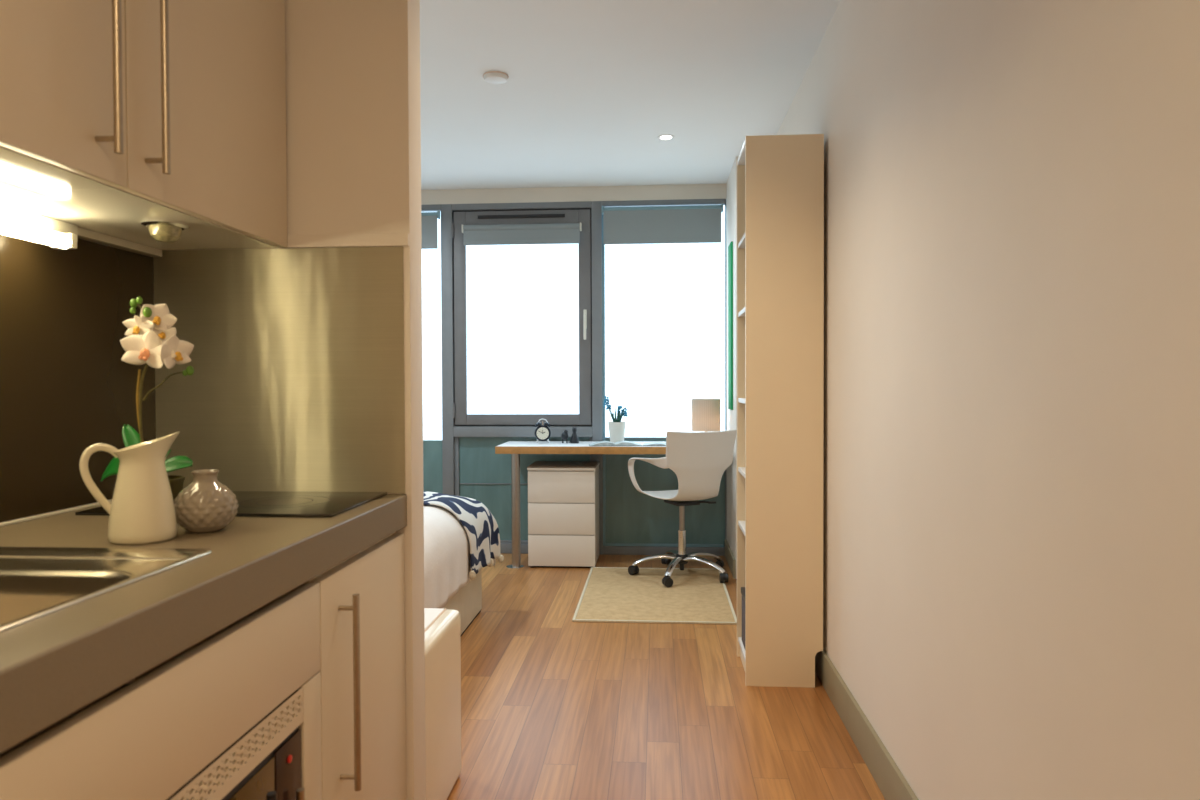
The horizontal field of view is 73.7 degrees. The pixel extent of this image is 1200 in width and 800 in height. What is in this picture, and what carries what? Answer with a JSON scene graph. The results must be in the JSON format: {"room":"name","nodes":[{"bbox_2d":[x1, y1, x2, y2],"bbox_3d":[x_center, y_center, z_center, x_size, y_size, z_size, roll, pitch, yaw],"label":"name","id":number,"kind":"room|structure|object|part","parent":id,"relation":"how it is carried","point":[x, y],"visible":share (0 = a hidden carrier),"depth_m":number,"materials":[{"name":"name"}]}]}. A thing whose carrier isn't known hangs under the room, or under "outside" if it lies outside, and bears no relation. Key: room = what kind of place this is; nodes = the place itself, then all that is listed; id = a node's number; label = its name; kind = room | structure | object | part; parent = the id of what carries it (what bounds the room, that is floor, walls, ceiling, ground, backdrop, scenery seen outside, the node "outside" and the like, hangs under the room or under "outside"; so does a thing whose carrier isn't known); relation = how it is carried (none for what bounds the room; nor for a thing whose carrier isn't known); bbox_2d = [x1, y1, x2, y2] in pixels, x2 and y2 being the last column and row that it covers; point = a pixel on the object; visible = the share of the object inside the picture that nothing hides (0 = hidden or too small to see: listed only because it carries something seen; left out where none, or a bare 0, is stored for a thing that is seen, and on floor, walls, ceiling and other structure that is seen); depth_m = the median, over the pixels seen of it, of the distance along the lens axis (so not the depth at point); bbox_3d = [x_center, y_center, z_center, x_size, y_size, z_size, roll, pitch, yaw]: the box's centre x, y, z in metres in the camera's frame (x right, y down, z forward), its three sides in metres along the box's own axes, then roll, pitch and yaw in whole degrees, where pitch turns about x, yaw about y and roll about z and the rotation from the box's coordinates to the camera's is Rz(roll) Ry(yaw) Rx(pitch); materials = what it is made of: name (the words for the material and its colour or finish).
{"room":"studio apartment","nodes":[
{"label":"studio apartment","id":0,"kind":"room"},
{"bbox_2d":[0,386,155,522],"bbox_3d":[-1.224,-0.093,0.186,0.120,2.486,3.400,0,1,4],"label":"wall","id":1,"kind":"structure","parent":0,"point":[155,386],"depth_m":1.56,"materials":[{"name":"beige paint"}]},
{"bbox_2d":[0,204,77,248],"bbox_3d":[-1.053,-0.304,1.110,0.086,0.059,0.915,0,1,4],"label":"light","id":2,"kind":"object","parent":1,"relation":"attached to","point":[14,222],"visible":1,"depth_m":1.44,"materials":[{"name":"white plastic"}]},
{"bbox_2d":[0,0,126,190],"bbox_3d":[-0.922,-0.695,0.987,0.367,0.724,0.598,0,1,4],"label":"upper cabinet","id":3,"kind":"object","parent":1,"relation":"attached to","point":[63,100],"visible":1,"depth_m":1.16,"materials":[{"name":"beige wood"}]},
{"bbox_3d":[-0.951,-0.334,0.996,0.306,0.003,0.598,0,1,4],"label":"underside panel","id":4,"kind":"part","parent":3,"relation":"part of","materials":[{"name":"beige wood"}]},
{"bbox_3d":[-0.743,-0.673,1.205,0.041,0.600,0.012,0,1,4],"label":"handle","id":5,"kind":"part","parent":3,"relation":"part of","materials":[{"name":"silver metal"}]},
{"bbox_2d":[0,234,155,521],"bbox_3d":[-1.113,-0.049,0.884,0.001,0.557,1.986,0,1,4],"label":"backsplash","id":6,"kind":"structure","parent":1,"relation":"attached to","point":[66,387],"depth_m":1.58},
{"bbox_2d":[78,227,161,256],"bbox_3d":[-1.096,-0.322,0.917,0.028,0.016,1.885,0,1,4],"label":"trim","id":7,"kind":"structure","parent":1,"relation":"attached to","point":[84,234],"depth_m":1.71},
{"bbox_2d":[0,0,286,249],"bbox_3d":[-0.880,-0.705,1.565,0.367,0.724,0.556,0,1,4],"label":"upper cabinet","id":8,"kind":"object","parent":1,"relation":"attached to","point":[205,80],"visible":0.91,"depth_m":1.51,"materials":[{"name":"beige wood"}]},
{"bbox_3d":[-0.910,-0.345,1.574,0.306,0.003,0.556,0,1,4],"label":"underside panel","id":9,"kind":"part","parent":8,"relation":"part of","materials":[{"name":"beige wood"}]},
{"bbox_3d":[-0.734,-0.675,1.322,0.041,0.600,0.012,0,1,4],"label":"handle","id":10,"kind":"part","parent":8,"relation":"part of","materials":[{"name":"silver metal"}]},
{"bbox_2d":[141,220,189,242],"bbox_3d":[-0.847,-0.325,1.559,0.084,0.036,0.084,0,1,4],"label":"spotlight","id":11,"kind":"object","parent":8,"relation":"attached to","point":[168,231],"visible":1,"depth_m":1.54,"materials":[{"name":"silver metal"}]},
{"bbox_3d":[-0.748,-0.706,1.555,0.020,0.722,0.554,0,1,4],"label":"door","id":12,"kind":"part","parent":8,"relation":"part of","materials":[{"name":"beige wood"}]},
{"bbox_2d":[204,0,425,799],"bbox_3d":[-1.621,-0.125,1.966,2.386,2.486,0.095,0,1,4],"label":"wall partition","id":13,"kind":"structure","parent":0,"point":[353,109],"depth_m":1.84,"materials":[{"name":"beige paint"}]},
{"bbox_2d":[154,247,404,492],"bbox_3d":[-0.746,-0.067,1.855,0.595,0.566,0.003,0,1,4],"label":"backsplash","id":14,"kind":"structure","parent":13,"relation":"attached to","point":[296,383],"depth_m":1.85,"materials":[{"name":"silver metal"}]},
{"bbox_2d":[199,233,408,249],"bbox_3d":[-0.740,-0.365,1.846,0.608,0.029,0.010,0,1,4],"label":"trim","id":15,"kind":"structure","parent":13,"relation":"attached to","point":[368,239],"depth_m":1.83,"materials":[{"name":"beige wood"}]},
{"bbox_2d":[421,184,725,204],"bbox_3d":[-0.856,-1.387,5.507,3.412,0.100,0.126,0,1,4],"label":"lintel","id":16,"kind":"object","parent":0,"point":[687,191],"visible":0.5,"depth_m":5.39,"materials":[{"name":"paint"}]},
{"bbox_2d":[420,0,840,189],"bbox_3d":[-1.021,-1.420,1.952,3.830,0.100,7.240,0,1,4],"label":"ceiling","id":17,"kind":"structure","parent":0,"point":[589,92],"depth_m":3.57,"materials":[{"name":"paint"}]},
{"bbox_2d":[483,71,508,84],"bbox_3d":[-0.451,-1.387,3.455,0.112,0.026,0.112,0,1,4],"label":"smoke detector","id":18,"kind":"object","parent":17,"relation":"attached to","point":[492,77],"visible":1,"depth_m":3.43,"materials":[{"name":"white paint"}]},
{"bbox_2d":[657,135,673,139],"bbox_3d":[0.356,-1.417,4.320,0.092,0.004,0.092,0,1,4],"label":"recessed light","id":19,"kind":"object","parent":17,"relation":"in","point":[661,137],"visible":1,"depth_m":4.32,"materials":[{"name":"white paint"}]},
{"bbox_2d":[447,553,884,799],"bbox_3d":[-1.012,1.146,1.999,3.830,0.060,7.240,0,1,4],"label":"floor","id":20,"kind":"structure","parent":0,"point":[554,707],"depth_m":2.80,"materials":[{"name":"brown wood"}]},
{"bbox_2d":[0,582,321,799],"bbox_3d":[-0.800,0.719,1.065,0.593,0.825,0.680,0,1,4],"label":"base cabinet","id":21,"kind":"object","parent":20,"relation":"on","point":[145,740],"visible":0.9,"depth_m":0.98,"materials":[{"name":"beige wood"}]},
{"bbox_2d":[0,684,304,799],"bbox_3d":[-0.655,0.681,1.021,0.363,0.412,0.606,0,1,4],"label":"microwave","id":22,"kind":"object","parent":21,"relation":"in","point":[265,763],"visible":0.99,"depth_m":1.17,"materials":[{"name":"metal"}]},
{"bbox_3d":[-0.686,0.682,1.026,0.300,0.410,0.602,0,1,4],"label":"casing","id":23,"kind":"part","parent":22,"relation":"part of","materials":[{"name":"plastic"}]},
{"bbox_3d":[-0.514,0.712,0.969,0.002,0.331,0.503,0,1,4],"label":"door glass","id":24,"kind":"part","parent":22,"relation":"part of","materials":[{"name":"black glass"}]},
{"bbox_3d":[-0.481,0.702,1.151,0.036,0.275,0.014,0,1,4],"label":"door handle","id":25,"kind":"part","parent":22,"relation":"part of","materials":[{"name":"silver plastic"}]},
{"bbox_3d":[-0.492,0.705,1.267,0.004,0.335,0.086,0,1,4],"label":"control panel","id":26,"kind":"part","parent":22,"relation":"part of","materials":[{"name":"black plastic"}]},
{"bbox_2d":[0,494,406,753],"bbox_3d":[-0.813,0.269,0.865,0.599,0.079,1.998,0,1,4],"label":"countertop","id":27,"kind":"structure","parent":21,"relation":"on","point":[54,665],"depth_m":1.02,"materials":[{"name":"grey laminate"}]},
{"bbox_2d":[0,547,211,631],"bbox_3d":[-0.848,0.315,0.748,0.471,0.164,0.958,0,1,4],"label":"sink","id":28,"kind":"object","parent":27,"relation":"in","point":[31,589],"visible":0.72,"depth_m":1.11,"materials":[{"name":"silver metal"}]},
{"bbox_2d":[79,432,179,544],"bbox_3d":[-0.748,0.140,1.289,0.099,0.174,0.122,0,1,26],"label":"jug","id":29,"kind":"object","parent":27,"relation":"on","point":[141,510],"visible":1,"depth_m":1.27,"materials":[{"name":"beige ceramic"}]},
{"bbox_3d":[-0.792,0.127,1.271,0.058,0.116,0.009,-1,1,-30],"label":"handle","id":30,"kind":"part","parent":29,"relation":"part of","materials":[{"name":"beige ceramic"}]},
{"bbox_2d":[100,297,193,500],"bbox_3d":[-0.816,0.019,1.453,0.161,0.410,0.107,0,1,31],"label":"orchid","id":31,"kind":"object","parent":27,"relation":"on","point":[151,339],"visible":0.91,"depth_m":1.44,"materials":[{"name":"plant"}]},
{"bbox_3d":[-0.817,-0.129,1.422,0.065,0.042,0.017,0,1,17],"label":"flower","id":32,"kind":"part","parent":31,"relation":"part of","materials":[{"name":"white plant"}]},
{"bbox_3d":[-0.820,-0.011,1.447,0.033,0.328,0.006,0,1,4],"label":"stem","id":33,"kind":"part","parent":31,"relation":"part of","materials":[{"name":"green plant"}]},
{"bbox_3d":[-0.796,-0.089,1.416,0.095,0.068,0.018,0,1,-4],"label":"flower","id":34,"kind":"part","parent":31,"relation":"part of","materials":[{"name":"white plant"}]},
{"bbox_3d":[-0.795,-0.149,1.440,0.061,0.050,0.022,-1,1,-42],"label":"flower","id":35,"kind":"part","parent":31,"relation":"part of","materials":[{"name":"white plant"}]},
{"bbox_3d":[-0.784,-0.026,1.444,0.088,0.054,0.004,0,1,4],"label":"stem","id":36,"kind":"part","parent":31,"relation":"part of","materials":[{"name":"green plant"}]},
{"bbox_3d":[-0.787,-0.116,1.440,0.030,0.036,0.050,1,1,39],"label":"flower","id":37,"kind":"part","parent":31,"relation":"part of","materials":[{"name":"white plant"}]},
{"bbox_3d":[-0.803,0.183,1.450,0.092,0.083,0.092,0,1,4],"label":"pot","id":38,"kind":"part","parent":31,"relation":"part of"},
{"bbox_3d":[-0.755,-0.085,1.421,0.014,0.059,0.067,0,1,24],"label":"flower","id":39,"kind":"part","parent":31,"relation":"part of","materials":[{"name":"white plant"}]},
{"bbox_2d":[174,469,238,532],"bbox_3d":[-0.681,0.173,1.381,0.102,0.104,0.102,0,1,4],"label":"vase","id":40,"kind":"object","parent":27,"relation":"on","point":[206,505],"visible":0.98,"depth_m":1.35,"materials":[{"name":"beige ceramic"}]},
{"bbox_2d":[75,491,386,516],"bbox_3d":[-0.751,0.217,1.688,0.510,0.007,0.315,0,1,4],"label":"cooktop","id":41,"kind":"object","parent":27,"relation":"in","point":[250,503],"visible":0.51,"depth_m":1.65,"materials":[{"name":"black glass"}]},
{"bbox_2d":[135,532,405,799],"bbox_3d":[-0.740,0.708,1.634,0.631,0.825,0.460,0,1,4],"label":"base cabinet","id":42,"kind":"object","parent":20,"relation":"on","point":[362,670],"visible":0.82,"depth_m":1.58,"materials":[{"name":"beige wood"}]},
{"bbox_3d":[-0.455,0.532,1.458,0.038,0.358,0.012,0,1,4],"label":"handle","id":43,"kind":"part","parent":42,"relation":"part of","materials":[{"name":"silver metal"}]},
{"bbox_3d":[-0.473,0.654,1.614,0.020,0.690,0.458,0,1,4],"label":"door","id":44,"kind":"part","parent":42,"relation":"part of","materials":[{"name":"beige wood"}]},
{"bbox_2d":[424,608,461,799],"bbox_3d":[-0.651,0.863,2.178,0.460,0.495,0.415,0,1,4],"label":"ottoman","id":45,"kind":"object","parent":20,"relation":"on","point":[442,626],"visible":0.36,"depth_m":2.17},
{"bbox_2d":[424,505,495,635],"bbox_3d":[-1.629,0.779,3.450,2.084,0.622,1.574,0,1,4],"label":"bed","id":46,"kind":"object","parent":20,"relation":"on","point":[448,584],"visible":0.06,"depth_m":3.41,"materials":[{"name":"white fabric"}]},
{"bbox_2d":[423,491,503,579],"bbox_3d":[-1.233,0.646,3.891,1.457,0.411,0.636,0,1,4],"label":"throw blanket","id":47,"kind":"object","parent":46,"relation":"on","point":[481,527],"visible":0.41,"depth_m":3.87,"materials":[{"name":"fabric"}]},
{"bbox_2d":[527,461,599,567],"bbox_3d":[-0.228,0.734,5.201,0.428,0.638,0.387,0,1,4],"label":"drawer unit","id":48,"kind":"object","parent":20,"relation":"on","point":[563,496],"visible":1,"depth_m":5.01,"materials":[{"name":"white wood"}]},
{"bbox_3d":[-0.242,0.546,5.015,0.422,0.195,0.018,0,1,4],"label":"drawer","id":49,"kind":"part","parent":48,"relation":"part of","materials":[{"name":"white wood"}]},
{"bbox_3d":[-0.241,0.746,5.019,0.422,0.195,0.018,0,1,4],"label":"drawer","id":50,"kind":"part","parent":48,"relation":"part of","materials":[{"name":"white wood"}]},
{"bbox_3d":[-0.241,0.946,5.022,0.422,0.194,0.018,0,1,4],"label":"drawer","id":51,"kind":"part","parent":48,"relation":"part of","materials":[{"name":"white wood"}]},
{"bbox_3d":[-0.230,0.419,5.196,0.428,0.007,0.385,0,1,4],"label":"lid","id":52,"kind":"part","parent":48,"relation":"part of","materials":[{"name":"brown wood"}]},
{"bbox_2d":[495,441,665,568],"bbox_3d":[0.090,0.667,5.171,1.456,0.770,0.459,0,1,4],"label":"desk","id":53,"kind":"object","parent":20,"relation":"on","point":[515,448],"visible":0.75,"depth_m":5.03,"materials":[{"name":"white laminate"}]},
{"bbox_3d":[-0.538,1.052,5.067,0.110,0.009,0.110,0,1,4],"label":"foot plate","id":54,"kind":"part","parent":53,"relation":"part of","materials":[{"name":"silver metal"}]},
{"bbox_3d":[-0.531,0.692,5.060,0.055,0.717,0.055,0,1,4],"label":"leg","id":55,"kind":"part","parent":53,"relation":"part of","materials":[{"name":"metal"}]},
{"bbox_2d":[535,419,550,442],"bbox_3d":[-0.376,0.203,5.264,0.106,0.161,0.047,0,1,-2],"label":"alarm clock","id":56,"kind":"object","parent":53,"relation":"on","point":[542,432],"visible":1,"depth_m":5.25,"materials":[{"name":"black metal"}]},
{"bbox_2d":[561,430,567,442],"bbox_3d":[-0.231,0.238,5.239,0.046,0.089,0.066,0,1,-13],"label":"figurine","id":57,"kind":"object","parent":53,"relation":"on","point":[564,435],"visible":1,"depth_m":5.22,"materials":[{"name":"plastic"}]},
{"bbox_2d":[568,427,578,442],"bbox_3d":[-0.169,0.228,5.229,0.064,0.108,0.058,-1,1,-19],"label":"figurine","id":58,"kind":"object","parent":53,"relation":"on","point":[574,438],"visible":1,"depth_m":5.22,"materials":[{"name":"plastic"}]},
{"bbox_2d":[589,441,641,445],"bbox_3d":[0.096,0.273,5.042,0.330,0.022,0.145,0,1,-2],"label":"magazine","id":59,"kind":"object","parent":53,"relation":"on","point":[601,443],"visible":1,"depth_m":4.97,"materials":[{"name":"paper"}]},
{"bbox_2d":[604,396,627,442],"bbox_3d":[0.103,0.127,5.213,0.144,0.309,0.116,0,1,33],"label":"hyacinth","id":60,"kind":"object","parent":53,"relation":"on","point":[616,428],"visible":0.99,"depth_m":5.18,"materials":[{"name":"white ceramic"}]},
{"bbox_2d":[608,422,625,442],"bbox_3d":[0.111,0.212,5.210,0.116,0.139,0.116,0,1,4],"label":"pot","id":61,"kind":"object","parent":53,"relation":"on","point":[616,429],"depth_m":5.17,"materials":[{"name":"ceramic"}]},
{"bbox_2d":[642,442,665,445],"bbox_3d":[0.417,0.277,5.044,0.290,0.013,0.180,0,1,6],"label":"magazine","id":62,"kind":"object","parent":53,"relation":"on","point":[651,443],"visible":0.5,"depth_m":4.98,"materials":[{"name":"paper"}]},
{"bbox_2d":[692,399,720,431],"bbox_3d":[0.676,0.137,5.098,0.182,0.288,0.182,0,1,4],"label":"table lamp","id":63,"kind":"object","parent":53,"relation":"on","point":[706,413],"visible":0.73,"depth_m":5.02,"materials":[{"name":"beige fabric"}]},
{"bbox_2d":[572,567,736,624],"bbox_3d":[0.304,1.060,4.417,0.800,0.010,1.130,0,1,4],"label":"rug","id":64,"kind":"object","parent":20,"relation":"on","point":[609,594],"visible":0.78,"depth_m":4.29,"materials":[{"name":"carpet"}]},
{"bbox_2d":[628,429,736,586],"bbox_3d":[0.515,0.608,4.760,0.590,0.880,0.637,1,1,41],"label":"swivel chair","id":65,"kind":"object","parent":64,"relation":"on","point":[699,461],"visible":1,"depth_m":4.57,"materials":[{"name":"white plastic"}]},
{"bbox_3d":[0.329,0.961,4.798,0.270,0.077,0.048,0,1,4],"label":"leg","id":66,"kind":"part","parent":65,"relation":"part of","materials":[{"name":"silver metal"}]},
{"bbox_3d":[0.454,0.958,4.944,0.048,0.077,0.270,0,1,-13],"label":"leg","id":67,"kind":"part","parent":65,"relation":"part of","materials":[{"name":"silver metal"}]},
{"bbox_3d":[0.431,0.964,4.635,0.048,0.077,0.270,0,1,21],"label":"leg","id":68,"kind":"part","parent":65,"relation":"part of","materials":[{"name":"silver metal"}]},
{"bbox_3d":[0.627,0.959,4.874,0.270,0.077,0.048,-1,1,-33],"label":"leg","id":69,"kind":"part","parent":65,"relation":"part of","materials":[{"name":"silver metal"}]},
{"bbox_3d":[0.613,0.962,4.680,0.270,0.077,0.048,1,1,41],"label":"leg","id":70,"kind":"part","parent":65,"relation":"part of","materials":[{"name":"silver metal"}]},
{"bbox_2d":[737,134,823,687],"bbox_3d":[0.709,0.044,3.194,0.289,2.085,0.348,0,1,4],"label":"bookcase","id":71,"kind":"object","parent":20,"relation":"on","point":[780,178],"visible":0.99,"depth_m":3.02,"materials":[{"name":"beige wood"}]},
{"bbox_3d":[0.702,-0.987,3.175,0.281,0.020,0.311,0,1,4],"label":"panel","id":72,"kind":"part","parent":71,"relation":"part of","materials":[{"name":"white paint"}]},
{"bbox_3d":[0.721,0.041,3.358,0.289,2.085,0.018,0,1,4],"label":"panel","id":73,"kind":"part","parent":71,"relation":"part of","materials":[{"name":"white wood"}]},
{"bbox_3d":[0.705,-0.640,3.181,0.278,0.018,0.311,0,1,4],"label":"shelf","id":74,"kind":"part","parent":71,"relation":"part of","materials":[{"name":"white paint"}]},
{"bbox_3d":[0.706,-0.353,3.187,0.278,0.018,0.311,0,1,4],"label":"shelf","id":75,"kind":"part","parent":71,"relation":"part of","materials":[{"name":"white paint"}]},
{"bbox_3d":[0.707,0.003,3.193,0.278,0.018,0.311,0,1,4],"label":"shelf","id":76,"kind":"part","parent":71,"relation":"part of","materials":[{"name":"white paint"}]},
{"bbox_3d":[0.708,0.293,3.199,0.278,0.018,0.311,0,1,4],"label":"shelf","id":77,"kind":"part","parent":71,"relation":"part of","materials":[{"name":"white paint"}]},
{"bbox_3d":[0.709,0.519,3.203,0.278,0.018,0.311,0,1,4],"label":"shelf","id":78,"kind":"part","parent":71,"relation":"part of","materials":[{"name":"white paint"}]},
{"bbox_3d":[0.698,1.012,3.213,0.251,0.018,0.311,0,1,4],"label":"shelf","id":79,"kind":"part","parent":71,"relation":"part of","materials":[{"name":"white paint"}]},
{"bbox_2d":[741,587,744,647],"bbox_3d":[0.698,0.890,3.192,0.246,0.225,0.246,0,1,4],"label":"storage box","id":80,"kind":"object","parent":71,"relation":"on","point":[742,588],"visible":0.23,"depth_m":3.24,"materials":[{"name":"black plastic"}]},
{"bbox_3d":[0.698,0.790,3.190,0.246,0.024,0.246,0,1,4],"label":"lid","id":81,"kind":"part","parent":80,"relation":"part of","materials":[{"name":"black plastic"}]},
{"bbox_2d":[726,408,726,539],"bbox_3d":[-0.473,-0.145,5.544,3.015,2.386,0.045,0,1,4],"label":"wall","id":82,"kind":"structure","parent":0,"point":[726,408],"depth_m":5.44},
{"bbox_2d":[421,204,442,493],"bbox_3d":[-1.530,-0.142,5.551,0.905,2.386,0.082,0,1,4],"label":"window","id":83,"kind":"structure","parent":82,"relation":"in","point":[431,258],"depth_m":5.52,"materials":[{"name":"white glass"}]},
{"bbox_2d":[421,210,439,248],"bbox_3d":[-1.495,-1.155,5.466,0.812,0.257,0.040,0,1,4],"label":"roller blind","id":84,"kind":"object","parent":83,"relation":"attached to","point":[428,219],"visible":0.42,"depth_m":5.43,"materials":[{"name":"grey fabric"}]},
{"bbox_3d":[-1.530,-0.142,5.551,0.905,2.386,0.082,0,1,4],"label":"frame","id":85,"kind":"part","parent":83,"relation":"part of","materials":[{"name":"grey metal"}]},
{"bbox_3d":[-1.490,0.633,5.569,0.830,0.704,0.016,0,1,4],"label":"spandrel pane","id":86,"kind":"part","parent":83,"relation":"part of","materials":[{"name":"teal glass"}]},
{"bbox_2d":[441,201,602,554],"bbox_3d":[-0.531,-0.144,5.464,1.098,2.386,0.112,0,1,4],"label":"window","id":87,"kind":"structure","parent":82,"relation":"in","point":[522,323],"depth_m":5.46,"materials":[{"name":"grey metal"}]},
{"bbox_2d":[478,214,564,218],"bbox_3d":[-0.534,-1.245,5.423,0.597,0.022,0.012,0,1,4],"label":"vent","id":88,"kind":"object","parent":87,"relation":"attached to","point":[480,216],"depth_m":5.42,"materials":[{"name":"black plastic"}]},
{"bbox_2d":[462,222,581,244],"bbox_3d":[-0.530,-1.120,5.407,0.815,0.140,0.044,0,1,4],"label":"roller blind","id":89,"kind":"object","parent":87,"relation":"attached to","point":[559,233],"visible":1,"depth_m":5.39,"materials":[{"name":"grey fabric"}]},
{"bbox_3d":[-0.529,-0.558,5.467,0.939,1.455,0.050,0,1,4],"label":"sash","id":90,"kind":"part","parent":87,"relation":"part of","materials":[{"name":"grey metal"}]},
{"bbox_3d":[-0.528,-0.543,5.468,0.779,1.285,0.016,0,1,4],"label":"pane","id":91,"kind":"part","parent":87,"relation":"part of","materials":[{"name":"white glass"}]},
{"bbox_3d":[-0.523,0.617,5.502,0.955,0.731,0.015,0,1,4],"label":"spandrel pane","id":92,"kind":"part","parent":87,"relation":"part of","materials":[{"name":"teal glass"}]},
{"bbox_3d":[-0.101,-0.509,5.391,0.022,0.205,0.042,0,1,4],"label":"handle","id":93,"kind":"part","parent":87,"relation":"part of","materials":[{"name":"white plastic"}]},
{"bbox_2d":[602,199,725,555],"bbox_3d":[0.432,-0.146,5.410,0.832,2.386,0.082,0,1,4],"label":"window","id":94,"kind":"structure","parent":82,"relation":"in","point":[664,305],"depth_m":5.41,"materials":[{"name":"white glass"}]},
{"bbox_2d":[602,203,722,243],"bbox_3d":[0.413,-1.169,5.329,0.805,0.257,0.040,0,1,4],"label":"roller blind","id":95,"kind":"object","parent":94,"relation":"attached to","point":[698,223],"visible":1,"depth_m":5.31,"materials":[{"name":"grey fabric"}]},
{"bbox_3d":[0.432,0.625,5.432,0.826,0.733,0.016,0,1,4],"label":"spandrel pane","id":96,"kind":"part","parent":94,"relation":"part of","materials":[{"name":"teal glass"}]},
{"bbox_3d":[0.428,-0.524,5.410,0.826,1.558,0.016,0,1,4],"label":"pane","id":97,"kind":"part","parent":94,"relation":"part of","materials":[{"name":"white"}]},
{"bbox_2d":[726,156,738,578],"bbox_3d":[0.912,-0.191,5.025,0.178,2.486,0.640,0,1,4],"label":"wall pier","id":98,"kind":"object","parent":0,"point":[731,185],"visible":0.21,"depth_m":4.87,"materials":[{"name":"white paint"}]},
{"bbox_2d":[728,242,732,409],"bbox_3d":[0.811,-0.454,4.972,0.012,1.025,0.190,0,1,4],"label":"pinboard","id":99,"kind":"object","parent":98,"relation":"attached to","point":[730,247],"visible":1,"depth_m":4.91,"materials":[{"name":"green fabric"}]},
{"bbox_2d":[725,540,735,578],"bbox_3d":[0.820,0.997,5.051,0.014,0.110,0.625,0,1,4],"label":"baseboard","id":100,"kind":"object","parent":98,"relation":"attached to","point":[730,559],"visible":1,"depth_m":4.93,"materials":[{"name":"paint"}]},
{"bbox_2d":[777,0,1199,799],"bbox_3d":[0.838,-0.133,1.903,0.120,2.486,7.120,0,1,4],"label":"wall","id":101,"kind":"structure","parent":0,"point":[1011,383],"depth_m":1.45,"materials":[{"name":"beige paint"}]},
{"bbox_2d":[815,649,917,799],"bbox_3d":[0.748,1.054,1.551,0.015,0.127,6.360,0,1,4],"label":"baseboard","id":102,"kind":"structure","parent":101,"relation":"attached to","point":[891,782],"depth_m":2.44,"materials":[{"name":"paint"}]}
]}

